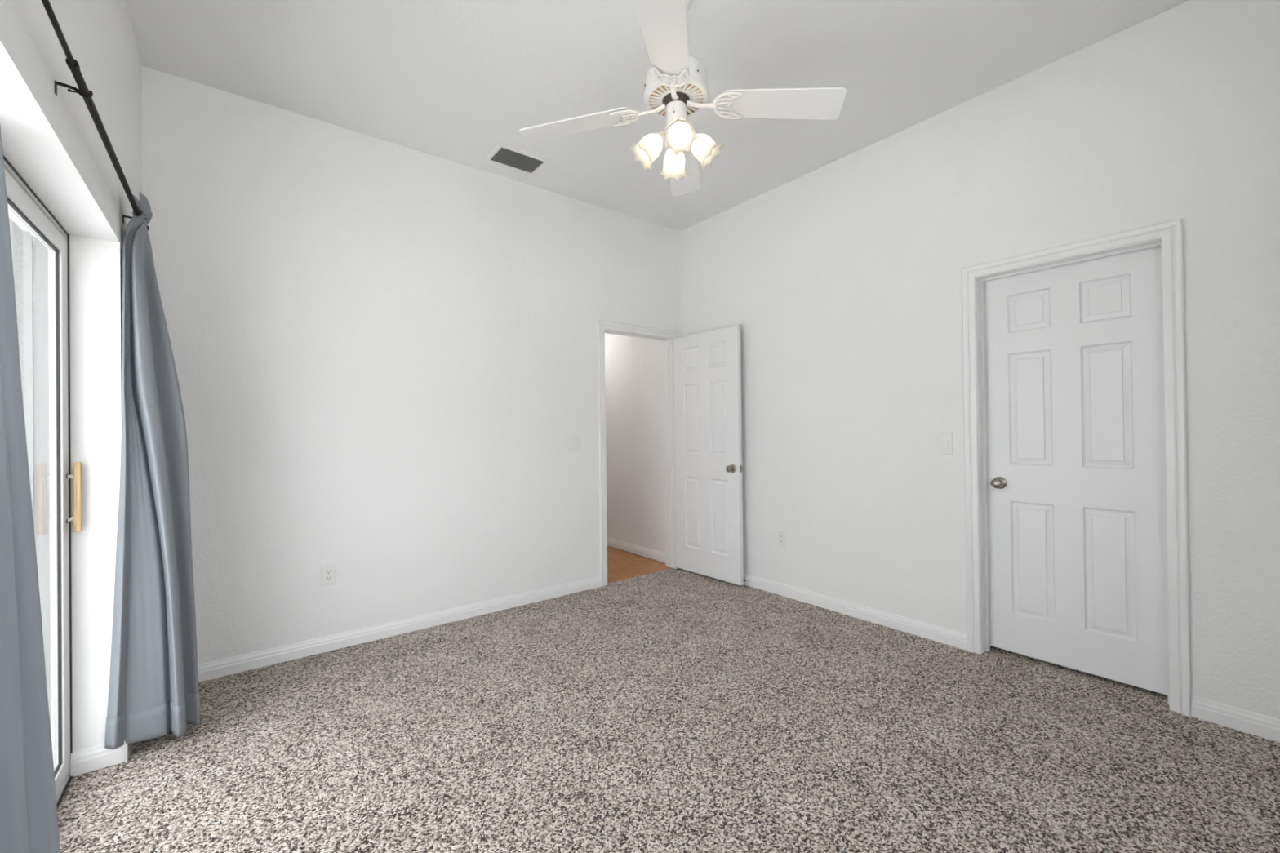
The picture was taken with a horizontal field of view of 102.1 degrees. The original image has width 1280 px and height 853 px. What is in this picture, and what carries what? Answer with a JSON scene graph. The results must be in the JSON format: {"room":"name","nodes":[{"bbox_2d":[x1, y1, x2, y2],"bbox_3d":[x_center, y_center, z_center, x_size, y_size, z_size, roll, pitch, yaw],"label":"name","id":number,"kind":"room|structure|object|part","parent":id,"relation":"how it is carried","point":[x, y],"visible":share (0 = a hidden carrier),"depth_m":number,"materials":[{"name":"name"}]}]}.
{"room":"empty bedroom","nodes":[
{"label":"empty bedroom","id":0,"kind":"room"},
{"bbox_2d":[8,217,13,263],"bbox_3d":[-3.846,-0.053,2.574,1.575,3.100,0.150,0,0,-38],"label":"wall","id":1,"kind":"structure","parent":0,"point":[11,222],"depth_m":2.82,"materials":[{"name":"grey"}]},
{"bbox_2d":[13,221,20,365],"bbox_3d":[-1.945,-0.131,1.510,0.020,3.000,2.875,0,0,-38],"label":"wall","id":2,"kind":"structure","parent":0,"point":[15,228],"depth_m":1.82,"materials":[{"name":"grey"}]},
{"bbox_2d":[0,0,142,751],"bbox_3d":[-1.289,-0.192,0.891,0.248,3.139,3.860,0,0,-38],"label":"wall","id":3,"kind":"structure","parent":0,"point":[55,144],"depth_m":1.90,"materials":[{"name":"white paint"}]},
{"bbox_2d":[19,227,24,413],"bbox_3d":[-2.158,0.315,1.829,0.041,2.036,0.006,0,0,-38],"label":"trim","id":4,"kind":"structure","parent":3,"relation":"attached to","point":[21,258],"depth_m":1.82,"materials":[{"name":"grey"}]},
{"bbox_2d":[3,155,82,809],"bbox_3d":[-1.548,0.275,1.150,0.138,1.976,1.829,0,0,-38],"label":"door","id":5,"kind":"structure","parent":3,"relation":"in","point":[46,242],"depth_m":1.83,"materials":[{"name":"white metal"}]},
{"bbox_3d":[-2.068,0.184,1.879,0.023,0.017,0.016,0,0,-38],"label":"handle post","id":6,"kind":"part","parent":5,"relation":"part of","materials":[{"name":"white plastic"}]},
{"bbox_3d":[-2.066,0.335,1.878,0.026,0.023,0.016,0,0,-38],"label":"handle post","id":7,"kind":"part","parent":5,"relation":"part of","materials":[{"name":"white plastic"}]},
{"bbox_3d":[-2.053,0.257,1.889,0.018,0.252,0.022,0,0,-38],"label":"pull handle","id":8,"kind":"part","parent":5,"relation":"part of","materials":[{"name":"brown wood"}]},
{"bbox_2d":[40,0,149,231],"bbox_3d":[-1.406,-0.832,1.288,0.066,0.042,2.173,0,0,-38],"label":"curtain rod","id":9,"kind":"object","parent":3,"relation":"attached to","point":[82,90],"visible":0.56,"depth_m":1.30,"materials":[{"name":"black metal"}]},
{"bbox_2d":[0,127,60,852],"bbox_3d":[-0.831,0.191,0.657,0.076,2.060,0.279,-1,0,-22],"label":"curtain","id":10,"kind":"object","parent":9,"relation":"hanging from","point":[28,817],"visible":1,"depth_m":0.70,"materials":[{"name":"grey fabric"}]},
{"bbox_2d":[104,191,200,749],"bbox_3d":[-1.952,0.165,2.102,0.242,2.156,0.310,-1,0,-26],"label":"curtain","id":11,"kind":"object","parent":9,"relation":"hanging from","point":[153,691],"visible":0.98,"depth_m":2.02,"materials":[{"name":"grey fabric"}]},
{"bbox_2d":[70,739,133,776],"bbox_3d":[-1.222,1.215,0.922,0.148,0.085,3.860,0,0,-38],"label":"baseboard","id":12,"kind":"structure","parent":3,"relation":"attached to","point":[89,759],"depth_m":1.92,"materials":[{"name":"white paint"}]},
{"bbox_2d":[142,66,681,664],"bbox_3d":[-1.089,-0.180,3.576,3.880,3.139,0.115,0,0,-38],"label":"wall","id":13,"kind":"structure","parent":0,"point":[384,353],"depth_m":3.09,"materials":[{"name":"white paint"}]},
{"bbox_2d":[320,563,335,586],"bbox_3d":[-1.773,0.845,2.945,0.072,0.118,0.008,0,0,-38],"label":"wall outlet","id":14,"kind":"object","parent":13,"relation":"attached to","point":[327,571],"visible":1,"depth_m":2.94,"materials":[{"name":"white plastic"}]},
{"bbox_2d":[324,575,332,581],"bbox_3d":[-1.772,0.864,2.943,0.034,0.025,0.004,0,0,-38],"label":"receptacle","id":15,"kind":"object","parent":14,"relation":"attached to","point":[327,578],"depth_m":2.94,"materials":[{"name":"grey plastic"}]},
{"bbox_2d":[324,568,332,573],"bbox_3d":[-1.772,0.825,2.943,0.034,0.025,0.004,0,0,-38],"label":"receptacle","id":16,"kind":"object","parent":14,"relation":"attached to","point":[326,571],"depth_m":2.94,"materials":[{"name":"grey plastic"}]},
{"bbox_2d":[197,575,601,682],"bbox_3d":[-1.337,1.229,3.279,2.611,0.085,0.013,0,0,-38],"label":"baseboard","id":17,"kind":"structure","parent":13,"relation":"attached to","point":[245,662],"depth_m":3.09,"materials":[{"name":"white paint"}]},
{"bbox_2d":[597,320,678,586],"bbox_3d":[-0.022,0.209,4.403,0.855,2.105,0.144,0,0,-38],"label":"door frame","id":18,"kind":"structure","parent":13,"relation":"attached to","point":[667,336],"depth_m":4.51,"materials":[{"name":"white paint"}]},
{"bbox_2d":[672,325,743,585],"bbox_3d":[0.552,0.227,4.298,0.166,2.018,0.740,0,0,-40],"label":"door","id":19,"kind":"structure","parent":13,"relation":"in","point":[708,444],"depth_m":4.25,"materials":[{"name":"white paint"}]},
{"bbox_3d":[0.705,0.329,4.036,0.066,0.064,0.064,0,0,-40],"label":"knob","id":20,"kind":"part","parent":19,"relation":"part of","materials":[{"name":"silver metal"}]},
{"bbox_2d":[125,0,1189,231],"bbox_3d":[0.157,-1.847,2.083,4.115,0.150,4.210,0,0,-38],"label":"ceiling","id":21,"kind":"structure","parent":0,"point":[455,81],"depth_m":2.52,"materials":[{"name":"white paint"}]},
{"bbox_2d":[484,142,550,176],"bbox_3d":[-0.808,-1.749,3.403,0.344,0.009,0.260,0,0,-38],"label":"ceiling vent","id":22,"kind":"object","parent":21,"relation":"in","point":[504,155],"visible":1,"depth_m":3.39,"materials":[{"name":"grey metal"}]},
{"bbox_2d":[519,0,846,196],"bbox_3d":[0.149,-1.421,2.151,1.061,0.700,1.061,0,0,-38],"label":"ceiling fan","id":23,"kind":"object","parent":21,"relation":"hanging from","point":[676,87],"visible":1,"depth_m":2.10,"materials":[{"name":"white metal"}]},
{"bbox_3d":[-0.272,-1.288,2.215,0.465,0.083,0.156,-1,0,9],"label":"blade","id":24,"kind":"part","parent":23,"relation":"part of","materials":[{"name":"white wood"}]},
{"bbox_3d":[0.017,-1.140,2.150,0.137,0.141,0.133,0,0,-38],"label":"lamp shade","id":25,"kind":"part","parent":23,"relation":"part of","materials":[{"name":"white glass"}]},
{"bbox_3d":[0.092,-1.204,2.150,0.061,0.049,0.042,-1,0,-7],"label":"shade arm","id":26,"kind":"part","parent":23,"relation":"part of","materials":[{"name":"white glass"}]},
{"bbox_3d":[0.086,-1.295,1.727,0.156,0.083,0.466,-1,0,9],"label":"blade","id":27,"kind":"part","parent":23,"relation":"part of","materials":[{"name":"white wood"}]},
{"bbox_3d":[0.153,-1.141,2.285,0.133,0.141,0.137,0,0,-38],"label":"lamp shade","id":28,"kind":"part","parent":23,"relation":"part of","materials":[{"name":"white glass"}]},
{"bbox_3d":[0.154,-1.206,2.090,0.042,0.049,0.061,-1,0,5],"label":"shade arm","id":29,"kind":"part","parent":23,"relation":"part of","materials":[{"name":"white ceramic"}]},
{"bbox_3d":[0.155,-1.170,2.049,0.037,0.058,0.056,-1,0,13],"label":"bulb","id":30,"kind":"part","parent":23,"relation":"part of","materials":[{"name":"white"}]},
{"bbox_3d":[0.151,-1.143,2.014,0.133,0.141,0.137,0,0,-38],"label":"lamp shade","id":31,"kind":"part","parent":23,"relation":"part of","materials":[{"name":"white glass"}]},
{"bbox_3d":[0.215,-1.292,2.573,0.156,0.083,0.465,-1,0,9],"label":"blade","id":32,"kind":"part","parent":23,"relation":"part of","materials":[{"name":"white"}]},
{"bbox_3d":[0.288,-1.144,2.148,0.137,0.141,0.133,0,0,-38],"label":"lamp shade","id":33,"kind":"part","parent":23,"relation":"part of","materials":[{"name":"white glass"}]},
{"bbox_3d":[0.573,-1.299,2.085,0.465,0.083,0.156,-1,0,9],"label":"blade","id":34,"kind":"part","parent":23,"relation":"part of","materials":[{"name":"white wood"}]},
{"bbox_2d":[57,546,1279,852],"bbox_3d":[-0.559,1.324,3.636,4.560,0.120,7.610,0,0,-38],"label":"floor","id":35,"kind":"structure","parent":0,"point":[672,710],"depth_m":1.99,"materials":[{"name":"carpet"}]},
{"bbox_2d":[604,0,1279,719],"bbox_3d":[0.491,-0.193,4.579,0.155,3.139,7.460,0,0,-38],"label":"wall","id":36,"kind":"structure","parent":0,"point":[841,281],"depth_m":2.90,"materials":[{"name":"white paint"}]},
{"bbox_2d":[607,537,665,563],"bbox_3d":[-0.792,1.237,6.090,0.013,0.085,3.465,0,0,-38],"label":"baseboard","id":37,"kind":"structure","parent":36,"relation":"attached to","point":[644,552],"depth_m":5.11,"materials":[{"name":"white paint"}]},
{"bbox_2d":[777,529,786,546],"bbox_3d":[1.045,0.825,3.817,0.008,0.118,0.072,0,0,-38],"label":"wall outlet","id":38,"kind":"object","parent":36,"relation":"attached to","point":[781,534],"visible":1,"depth_m":3.81,"materials":[{"name":"white plastic"}]},
{"bbox_2d":[938,433,953,454],"bbox_3d":[1.733,0.097,2.933,0.011,0.120,0.074,0,0,-38],"label":"light switch","id":39,"kind":"object","parent":36,"relation":"attached to","point":[945,440],"visible":1,"depth_m":2.93,"materials":[{"name":"white plastic"}]},
{"bbox_2d":[743,573,1279,742],"bbox_3d":[1.585,1.194,3.130,0.013,0.085,3.860,0,0,-38],"label":"baseboard","id":40,"kind":"structure","parent":36,"relation":"attached to","point":[1268,727],"depth_m":2.99,"materials":[{"name":"white paint"}]},
{"bbox_2d":[984,246,1167,694],"bbox_3d":[2.149,0.199,2.595,0.166,2.012,0.709,0,0,-38],"label":"door","id":41,"kind":"structure","parent":36,"relation":"in","point":[1077,557],"depth_m":2.55,"materials":[{"name":"white paint"}]},
{"bbox_3d":[1.931,0.306,2.792,0.066,0.064,0.064,0,0,-38],"label":"knob","id":42,"kind":"part","parent":41,"relation":"part of","materials":[{"name":"silver metal"}]},
{"bbox_2d":[961,217,1191,716],"bbox_3d":[2.101,0.174,2.559,0.144,2.105,0.844,0,0,-38],"label":"door frame","id":43,"kind":"structure","parent":36,"relation":"attached to","point":[1168,235],"depth_m":2.33,"materials":[{"name":"white paint"}]}
]}

